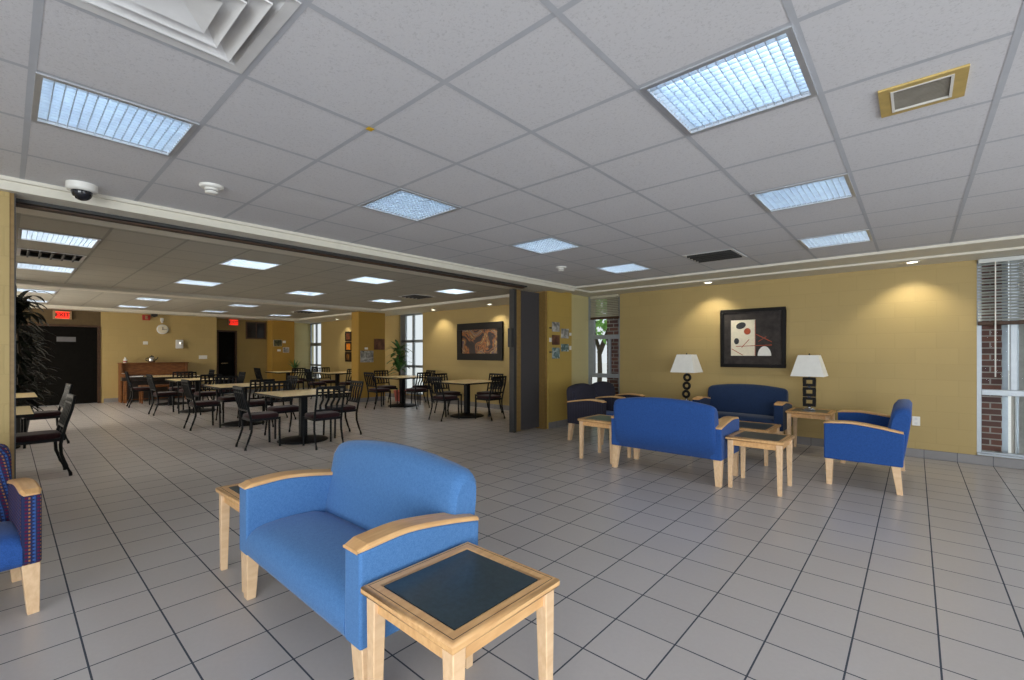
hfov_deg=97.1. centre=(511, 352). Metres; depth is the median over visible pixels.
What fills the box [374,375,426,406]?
dining table
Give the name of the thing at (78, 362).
door
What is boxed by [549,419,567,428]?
baseboard
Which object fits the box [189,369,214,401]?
dining chair
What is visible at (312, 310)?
ceiling light
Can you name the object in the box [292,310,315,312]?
ceiling vent
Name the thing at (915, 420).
wall outlet
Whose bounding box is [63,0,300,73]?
ceiling vent
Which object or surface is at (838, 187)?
ceiling light
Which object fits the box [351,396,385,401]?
baseboard
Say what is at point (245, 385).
dining table
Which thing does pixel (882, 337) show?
wall
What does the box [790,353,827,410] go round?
table lamp
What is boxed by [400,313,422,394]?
window
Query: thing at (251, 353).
wall
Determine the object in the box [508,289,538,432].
wall
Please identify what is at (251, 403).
dining chair
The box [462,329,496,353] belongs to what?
print
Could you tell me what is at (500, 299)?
trim
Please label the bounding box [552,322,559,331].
print
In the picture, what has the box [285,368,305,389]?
dining chair
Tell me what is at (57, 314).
exit sign
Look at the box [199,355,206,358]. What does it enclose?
wall plate
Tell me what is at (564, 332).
print
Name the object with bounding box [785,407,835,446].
table
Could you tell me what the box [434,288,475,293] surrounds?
ceiling light
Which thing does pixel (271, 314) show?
ceiling light
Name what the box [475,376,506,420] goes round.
dining chair
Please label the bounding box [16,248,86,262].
ceiling vent
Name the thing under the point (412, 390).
dining chair
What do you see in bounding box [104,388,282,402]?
baseboard
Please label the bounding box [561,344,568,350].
print
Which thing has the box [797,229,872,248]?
ceiling light
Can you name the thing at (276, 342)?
print
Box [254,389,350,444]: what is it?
dining table
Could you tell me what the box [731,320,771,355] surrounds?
print
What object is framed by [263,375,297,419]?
dining chair
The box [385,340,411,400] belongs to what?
potted plant
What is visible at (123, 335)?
wall
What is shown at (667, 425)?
loveseat
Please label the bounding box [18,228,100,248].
ceiling light
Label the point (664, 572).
floor
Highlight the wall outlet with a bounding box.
[912,416,919,425]
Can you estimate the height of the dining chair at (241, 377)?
0.889 m
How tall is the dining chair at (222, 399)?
0.889 m
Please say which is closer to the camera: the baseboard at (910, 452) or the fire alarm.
the baseboard at (910, 452)
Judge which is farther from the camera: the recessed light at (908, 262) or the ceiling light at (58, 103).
the recessed light at (908, 262)
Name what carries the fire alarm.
attached to the wall at (123, 335)
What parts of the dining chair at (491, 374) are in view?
seat, backrest, leg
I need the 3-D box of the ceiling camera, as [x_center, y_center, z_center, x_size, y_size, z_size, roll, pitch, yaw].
[-3.043,-1.131,3.199,0.170,0.116,0.170,0,0,42]
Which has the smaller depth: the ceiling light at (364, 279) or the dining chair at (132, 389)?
the ceiling light at (364, 279)
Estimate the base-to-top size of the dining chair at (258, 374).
0.889 m
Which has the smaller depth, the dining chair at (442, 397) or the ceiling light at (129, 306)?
the dining chair at (442, 397)
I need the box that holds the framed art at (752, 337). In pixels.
[720,306,786,367]
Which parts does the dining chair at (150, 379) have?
leg, backrest, leg, seat, seat frame, leg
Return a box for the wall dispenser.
[176,340,182,348]
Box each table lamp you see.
[670,353,702,400]
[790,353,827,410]
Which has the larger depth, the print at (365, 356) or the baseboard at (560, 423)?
the print at (365, 356)
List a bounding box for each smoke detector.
[199,182,223,194]
[556,266,566,270]
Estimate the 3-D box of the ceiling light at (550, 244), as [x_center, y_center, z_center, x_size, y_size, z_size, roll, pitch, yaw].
[0.378,-1.224,5.034,0.590,0.083,0.585,0,0,42]
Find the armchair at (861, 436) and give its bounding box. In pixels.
[823,399,911,495]
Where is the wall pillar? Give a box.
[352,311,384,397]
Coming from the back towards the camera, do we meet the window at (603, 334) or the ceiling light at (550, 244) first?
the window at (603, 334)
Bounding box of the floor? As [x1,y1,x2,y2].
[0,388,1023,679]
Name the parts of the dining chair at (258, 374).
backrest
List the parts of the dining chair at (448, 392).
leg, backrest, seat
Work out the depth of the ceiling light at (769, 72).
2.02 m
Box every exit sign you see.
[53,310,71,319]
[227,319,239,325]
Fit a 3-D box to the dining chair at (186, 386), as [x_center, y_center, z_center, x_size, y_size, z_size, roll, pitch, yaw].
[-5.628,0.926,8.182,0.438,0.889,0.519,0,0,41]
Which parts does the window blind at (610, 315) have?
head rail, rail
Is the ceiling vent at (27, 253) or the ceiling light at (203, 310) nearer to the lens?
the ceiling vent at (27, 253)
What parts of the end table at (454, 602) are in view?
leg, leg, inset panel, leg, leg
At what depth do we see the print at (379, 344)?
12.87 m
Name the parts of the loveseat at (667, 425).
armrest, leg, leg, backrest, leg, armrest, leg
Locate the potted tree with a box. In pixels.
[16,286,60,432]
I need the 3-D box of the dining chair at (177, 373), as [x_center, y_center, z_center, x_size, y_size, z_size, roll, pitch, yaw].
[-7.879,0.926,11.058,0.519,0.889,0.438,0,0,39]
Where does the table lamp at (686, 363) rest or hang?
on the table
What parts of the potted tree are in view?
pot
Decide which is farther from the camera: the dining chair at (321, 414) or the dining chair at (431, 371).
the dining chair at (431, 371)
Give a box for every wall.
[0,191,8,446]
[23,308,216,402]
[217,318,266,388]
[294,323,309,387]
[321,260,976,454]
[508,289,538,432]
[547,291,587,428]
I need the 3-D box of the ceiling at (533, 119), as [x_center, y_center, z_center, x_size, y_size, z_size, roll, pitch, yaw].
[0.114,-1.189,0.133,9.208,0.002,13.350,0,0,42]
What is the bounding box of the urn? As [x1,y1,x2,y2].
[146,355,157,362]
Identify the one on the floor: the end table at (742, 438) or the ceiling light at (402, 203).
the end table at (742, 438)
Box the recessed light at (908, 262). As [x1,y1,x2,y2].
[904,261,919,263]
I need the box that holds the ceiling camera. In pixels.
[65,180,97,200]
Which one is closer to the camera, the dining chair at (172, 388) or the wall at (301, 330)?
the dining chair at (172, 388)
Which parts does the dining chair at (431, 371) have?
backrest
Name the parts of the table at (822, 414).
leg, leg, frame, inset panel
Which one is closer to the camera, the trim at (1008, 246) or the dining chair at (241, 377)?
the trim at (1008, 246)
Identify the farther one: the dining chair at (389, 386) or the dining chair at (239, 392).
the dining chair at (389, 386)
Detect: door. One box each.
[16,323,100,406]
[217,330,236,393]
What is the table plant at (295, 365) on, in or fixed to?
on the dining table at (277, 372)
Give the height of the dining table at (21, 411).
0.750 m
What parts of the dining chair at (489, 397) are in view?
leg, seat, seat frame, leg, backrest, leg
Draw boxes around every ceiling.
[0,0,1023,285]
[16,213,508,308]
[17,286,356,317]
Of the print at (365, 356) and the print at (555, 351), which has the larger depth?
the print at (365, 356)
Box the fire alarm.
[142,315,149,319]
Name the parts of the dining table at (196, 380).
plate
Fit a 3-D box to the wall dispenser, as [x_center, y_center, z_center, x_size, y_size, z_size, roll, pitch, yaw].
[-9.949,-0.250,13.531,0.134,0.260,0.180,0,0,42]
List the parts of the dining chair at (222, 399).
leg, leg, seat, seat frame, backrest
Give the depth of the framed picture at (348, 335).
15.62 m
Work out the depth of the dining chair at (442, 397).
9.13 m
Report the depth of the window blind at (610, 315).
8.93 m
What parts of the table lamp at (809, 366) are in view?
lamp shade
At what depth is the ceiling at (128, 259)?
6.81 m
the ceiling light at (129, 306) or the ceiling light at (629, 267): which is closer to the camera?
the ceiling light at (629, 267)
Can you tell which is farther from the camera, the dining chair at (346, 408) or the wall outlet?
the dining chair at (346, 408)
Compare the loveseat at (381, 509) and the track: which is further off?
the track
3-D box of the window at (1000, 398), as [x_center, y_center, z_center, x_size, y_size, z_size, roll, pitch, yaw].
[6.198,0.058,5.127,1.300,2.390,0.115,0,0,42]
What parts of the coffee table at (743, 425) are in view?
inset panel, frame, leg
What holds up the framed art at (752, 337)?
attached to the wall at (882, 337)
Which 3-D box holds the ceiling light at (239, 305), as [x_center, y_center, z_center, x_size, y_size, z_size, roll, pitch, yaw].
[-6.792,-1.224,11.433,0.590,0.083,0.585,0,0,42]
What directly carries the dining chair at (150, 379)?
on the floor
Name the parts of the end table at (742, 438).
leg, leg, frame, inset panel, leg, leg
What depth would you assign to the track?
4.24 m
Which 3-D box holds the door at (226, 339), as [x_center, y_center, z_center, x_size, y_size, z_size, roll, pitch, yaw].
[-9.471,0.320,14.967,0.195,2.099,0.600,0,0,42]
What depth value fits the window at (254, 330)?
15.55 m
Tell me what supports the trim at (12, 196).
attached to the wall at (4, 196)
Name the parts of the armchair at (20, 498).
backrest, seat, leg, armrest, leg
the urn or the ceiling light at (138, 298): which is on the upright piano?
the urn
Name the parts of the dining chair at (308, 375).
backrest, seat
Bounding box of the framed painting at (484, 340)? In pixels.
[457,321,503,360]
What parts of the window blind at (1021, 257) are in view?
head rail, rail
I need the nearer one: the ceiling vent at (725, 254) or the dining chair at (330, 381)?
the ceiling vent at (725, 254)
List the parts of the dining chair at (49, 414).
leg, leg, seat frame, seat, leg, backrest, leg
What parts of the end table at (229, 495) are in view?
leg, frame, inset panel, leg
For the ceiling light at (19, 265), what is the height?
0.083 m
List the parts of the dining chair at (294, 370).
backrest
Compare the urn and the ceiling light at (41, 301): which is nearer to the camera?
the ceiling light at (41, 301)
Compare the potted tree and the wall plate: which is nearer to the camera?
the potted tree
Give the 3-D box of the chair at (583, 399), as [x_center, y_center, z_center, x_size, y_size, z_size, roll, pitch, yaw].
[1.544,0.934,7.400,0.698,0.871,1.408,0,0,42]
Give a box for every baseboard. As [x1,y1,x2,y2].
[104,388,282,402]
[321,386,508,409]
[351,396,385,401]
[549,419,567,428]
[797,436,1023,469]
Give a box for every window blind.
[590,294,618,319]
[978,255,1023,376]
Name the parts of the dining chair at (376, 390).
leg, backrest, leg, seat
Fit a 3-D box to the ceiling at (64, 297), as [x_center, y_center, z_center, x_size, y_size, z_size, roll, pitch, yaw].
[-9.091,-1.189,10.426,4.750,0.002,10.250,0,0,42]
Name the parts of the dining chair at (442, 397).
leg, backrest, leg, seat frame, seat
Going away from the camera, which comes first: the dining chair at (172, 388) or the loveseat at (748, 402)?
the loveseat at (748, 402)
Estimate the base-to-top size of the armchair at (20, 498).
0.871 m
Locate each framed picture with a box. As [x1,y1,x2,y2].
[345,331,351,340]
[345,342,351,350]
[345,352,351,361]
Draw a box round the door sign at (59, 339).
[57,337,75,341]
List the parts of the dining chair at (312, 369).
backrest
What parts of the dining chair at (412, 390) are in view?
leg, leg, seat, backrest, leg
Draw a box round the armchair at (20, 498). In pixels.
[0,444,41,614]
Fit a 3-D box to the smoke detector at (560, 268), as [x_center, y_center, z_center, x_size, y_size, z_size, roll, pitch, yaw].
[0.684,-1.161,6.293,0.150,0.057,0.150,0,0,42]
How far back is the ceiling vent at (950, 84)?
2.05 m
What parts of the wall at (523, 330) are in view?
black post, cloth panel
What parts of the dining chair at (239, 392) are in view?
leg, backrest, leg, seat frame, seat, leg, leg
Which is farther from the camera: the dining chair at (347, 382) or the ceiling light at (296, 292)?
the dining chair at (347, 382)
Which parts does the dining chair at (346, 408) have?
leg, leg, seat, seat frame, leg, backrest, leg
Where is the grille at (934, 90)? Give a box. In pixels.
[893,76,950,109]
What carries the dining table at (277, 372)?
on the floor
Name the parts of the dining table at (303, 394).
plate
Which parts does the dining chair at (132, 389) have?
leg, leg, seat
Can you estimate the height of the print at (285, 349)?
0.180 m
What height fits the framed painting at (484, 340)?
0.940 m
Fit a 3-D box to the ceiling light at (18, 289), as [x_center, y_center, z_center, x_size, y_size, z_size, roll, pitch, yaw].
[-9.209,-1.224,8.725,0.590,0.083,0.585,0,0,42]
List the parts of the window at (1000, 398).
sill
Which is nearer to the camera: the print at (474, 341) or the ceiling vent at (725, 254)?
the ceiling vent at (725, 254)
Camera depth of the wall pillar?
12.62 m
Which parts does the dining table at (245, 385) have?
plate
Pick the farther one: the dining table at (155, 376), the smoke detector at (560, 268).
the dining table at (155, 376)
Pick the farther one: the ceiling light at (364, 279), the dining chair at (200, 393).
the dining chair at (200, 393)
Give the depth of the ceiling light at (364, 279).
7.46 m
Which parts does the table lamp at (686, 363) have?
lamp shade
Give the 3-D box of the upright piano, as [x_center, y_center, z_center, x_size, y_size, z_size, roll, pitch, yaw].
[-10.182,0.828,12.895,0.606,1.085,1.560,0,0,42]
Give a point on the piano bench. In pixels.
(158, 385)
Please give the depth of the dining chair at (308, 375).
13.35 m
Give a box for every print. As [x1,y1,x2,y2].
[274,340,281,345]
[283,347,288,352]
[360,351,372,361]
[374,339,384,349]
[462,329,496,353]
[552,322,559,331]
[552,335,559,344]
[552,348,559,358]
[561,328,568,337]
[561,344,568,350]
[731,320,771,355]
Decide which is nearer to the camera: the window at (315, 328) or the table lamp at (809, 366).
the table lamp at (809, 366)
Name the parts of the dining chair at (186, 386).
leg, backrest, leg, seat frame, seat, leg, leg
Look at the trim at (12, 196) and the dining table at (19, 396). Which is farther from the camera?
the dining table at (19, 396)
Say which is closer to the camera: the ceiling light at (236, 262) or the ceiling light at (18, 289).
the ceiling light at (236, 262)
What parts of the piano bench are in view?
seat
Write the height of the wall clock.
0.282 m
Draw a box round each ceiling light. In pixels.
[16,262,76,273]
[17,288,57,293]
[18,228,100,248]
[27,299,48,302]
[31,72,198,157]
[116,305,147,307]
[135,297,172,301]
[174,279,222,286]
[199,310,228,312]
[219,258,281,269]
[227,304,258,306]
[269,314,292,315]
[286,290,326,295]
[300,309,328,311]
[346,276,396,283]
[358,188,460,221]
[369,299,401,302]
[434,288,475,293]
[509,236,582,253]
[595,263,652,273]
[640,25,817,135]
[750,173,855,212]
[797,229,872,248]
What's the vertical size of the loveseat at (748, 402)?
0.871 m
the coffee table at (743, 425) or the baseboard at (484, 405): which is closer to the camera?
the coffee table at (743, 425)
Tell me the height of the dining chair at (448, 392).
0.889 m
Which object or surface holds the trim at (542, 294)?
attached to the wall at (568, 309)
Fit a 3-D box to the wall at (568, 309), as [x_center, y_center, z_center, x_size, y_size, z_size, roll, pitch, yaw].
[1.046,0.118,8.831,0.400,2.505,1.630,0,0,42]
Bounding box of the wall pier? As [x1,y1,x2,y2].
[267,320,293,391]
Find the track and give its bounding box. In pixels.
[16,198,526,288]
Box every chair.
[16,394,76,475]
[20,383,72,448]
[125,372,152,407]
[146,374,179,415]
[168,371,192,405]
[176,372,203,409]
[181,379,220,430]
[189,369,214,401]
[192,374,221,414]
[215,376,238,422]
[218,372,245,396]
[232,386,280,450]
[239,379,274,429]
[254,368,275,396]
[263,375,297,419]
[263,380,298,438]
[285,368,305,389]
[297,366,317,389]
[302,385,345,449]
[304,369,326,398]
[317,367,334,389]
[323,380,363,437]
[338,369,351,398]
[364,372,390,409]
[374,370,397,404]
[404,372,430,409]
[411,370,435,404]
[427,376,459,421]
[433,373,461,414]
[475,373,502,412]
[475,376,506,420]
[566,381,644,444]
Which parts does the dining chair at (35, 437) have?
seat frame, seat, leg, leg, backrest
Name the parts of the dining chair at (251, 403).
leg, seat, seat frame, backrest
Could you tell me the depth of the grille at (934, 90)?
2.07 m
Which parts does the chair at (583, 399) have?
leg, backrest, armrest, leg, backrest, armrest, seat, armrest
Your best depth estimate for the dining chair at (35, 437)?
4.98 m
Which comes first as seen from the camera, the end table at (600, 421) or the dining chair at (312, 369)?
the end table at (600, 421)
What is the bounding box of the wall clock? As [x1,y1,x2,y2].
[157,325,167,333]
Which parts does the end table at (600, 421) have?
leg, frame, inset panel, leg, leg, leg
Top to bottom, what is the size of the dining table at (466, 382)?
0.750 m
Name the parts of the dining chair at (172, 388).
seat, backrest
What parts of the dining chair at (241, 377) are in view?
backrest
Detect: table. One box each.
[16,392,37,448]
[16,406,33,417]
[143,375,199,405]
[165,377,227,412]
[204,382,281,426]
[215,483,243,592]
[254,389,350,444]
[265,371,303,383]
[313,372,351,397]
[361,542,559,679]
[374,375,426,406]
[432,379,499,417]
[577,414,630,463]
[718,419,780,465]
[725,430,794,496]
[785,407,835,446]
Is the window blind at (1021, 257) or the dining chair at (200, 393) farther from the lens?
the dining chair at (200, 393)
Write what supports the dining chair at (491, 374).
on the floor
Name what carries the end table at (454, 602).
on the floor
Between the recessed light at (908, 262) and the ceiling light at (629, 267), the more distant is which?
the ceiling light at (629, 267)
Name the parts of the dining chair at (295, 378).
backrest, leg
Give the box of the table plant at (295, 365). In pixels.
[289,359,299,371]
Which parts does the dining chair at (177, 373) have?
leg, backrest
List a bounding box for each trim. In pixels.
[0,175,1023,296]
[9,193,15,478]
[16,280,508,323]
[535,291,546,428]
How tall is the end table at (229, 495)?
0.520 m
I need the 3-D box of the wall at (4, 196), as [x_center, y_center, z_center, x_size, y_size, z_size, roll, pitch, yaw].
[-5.799,0.133,0.832,0.440,2.475,6.518,0,0,42]
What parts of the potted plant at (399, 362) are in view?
pot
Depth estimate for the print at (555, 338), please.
8.24 m
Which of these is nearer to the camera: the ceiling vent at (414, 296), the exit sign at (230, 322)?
the ceiling vent at (414, 296)
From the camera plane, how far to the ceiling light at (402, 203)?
3.67 m
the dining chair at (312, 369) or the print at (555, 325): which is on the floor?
the dining chair at (312, 369)
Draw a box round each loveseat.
[238,440,478,679]
[611,397,738,487]
[692,384,792,434]
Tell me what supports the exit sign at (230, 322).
attached to the wall at (251, 353)
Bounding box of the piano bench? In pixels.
[138,384,168,403]
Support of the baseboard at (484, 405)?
attached to the wall at (882, 337)
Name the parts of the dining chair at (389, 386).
backrest, seat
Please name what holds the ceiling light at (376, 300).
attached to the ceiling at (128, 259)
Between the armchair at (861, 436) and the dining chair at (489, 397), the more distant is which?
the dining chair at (489, 397)
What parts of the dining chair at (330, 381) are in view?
backrest, seat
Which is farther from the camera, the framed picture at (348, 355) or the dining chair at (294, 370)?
the framed picture at (348, 355)
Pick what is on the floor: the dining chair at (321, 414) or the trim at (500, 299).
the dining chair at (321, 414)
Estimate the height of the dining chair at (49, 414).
0.889 m
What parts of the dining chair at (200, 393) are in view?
leg, seat, seat frame, backrest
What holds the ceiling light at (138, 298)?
attached to the ceiling at (64, 297)
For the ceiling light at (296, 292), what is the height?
0.083 m
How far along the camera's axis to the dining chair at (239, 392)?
6.48 m
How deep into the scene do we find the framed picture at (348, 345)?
15.65 m
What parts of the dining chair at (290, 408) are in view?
leg, leg, backrest, seat, seat frame, leg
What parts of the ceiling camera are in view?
globe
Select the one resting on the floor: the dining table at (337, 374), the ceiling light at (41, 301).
the dining table at (337, 374)
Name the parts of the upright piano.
leg, lid, panel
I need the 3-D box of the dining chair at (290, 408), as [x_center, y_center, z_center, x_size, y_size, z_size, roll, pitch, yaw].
[-3.798,0.926,7.479,0.519,0.889,0.438,0,0,42]
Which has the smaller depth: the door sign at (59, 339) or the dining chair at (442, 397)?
the dining chair at (442, 397)
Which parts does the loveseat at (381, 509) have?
leg, armrest, seat, leg, backrest, armrest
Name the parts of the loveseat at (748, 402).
armrest, seat, backrest, armrest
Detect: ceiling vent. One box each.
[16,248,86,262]
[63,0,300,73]
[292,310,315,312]
[398,294,434,298]
[683,248,746,262]
[878,64,969,117]
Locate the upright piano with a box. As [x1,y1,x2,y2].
[117,362,189,402]
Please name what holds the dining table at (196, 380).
on the floor
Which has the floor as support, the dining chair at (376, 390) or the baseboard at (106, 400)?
the dining chair at (376, 390)
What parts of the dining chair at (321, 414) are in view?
leg, leg, seat, seat frame, backrest, leg, leg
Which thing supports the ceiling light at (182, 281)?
attached to the ceiling at (128, 259)
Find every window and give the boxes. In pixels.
[246,322,265,338]
[310,323,320,379]
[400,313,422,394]
[588,294,619,393]
[977,260,1023,459]
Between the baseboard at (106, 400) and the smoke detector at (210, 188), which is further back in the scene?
the baseboard at (106, 400)
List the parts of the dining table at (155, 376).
plate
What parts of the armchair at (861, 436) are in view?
leg, armrest, armrest, leg, backrest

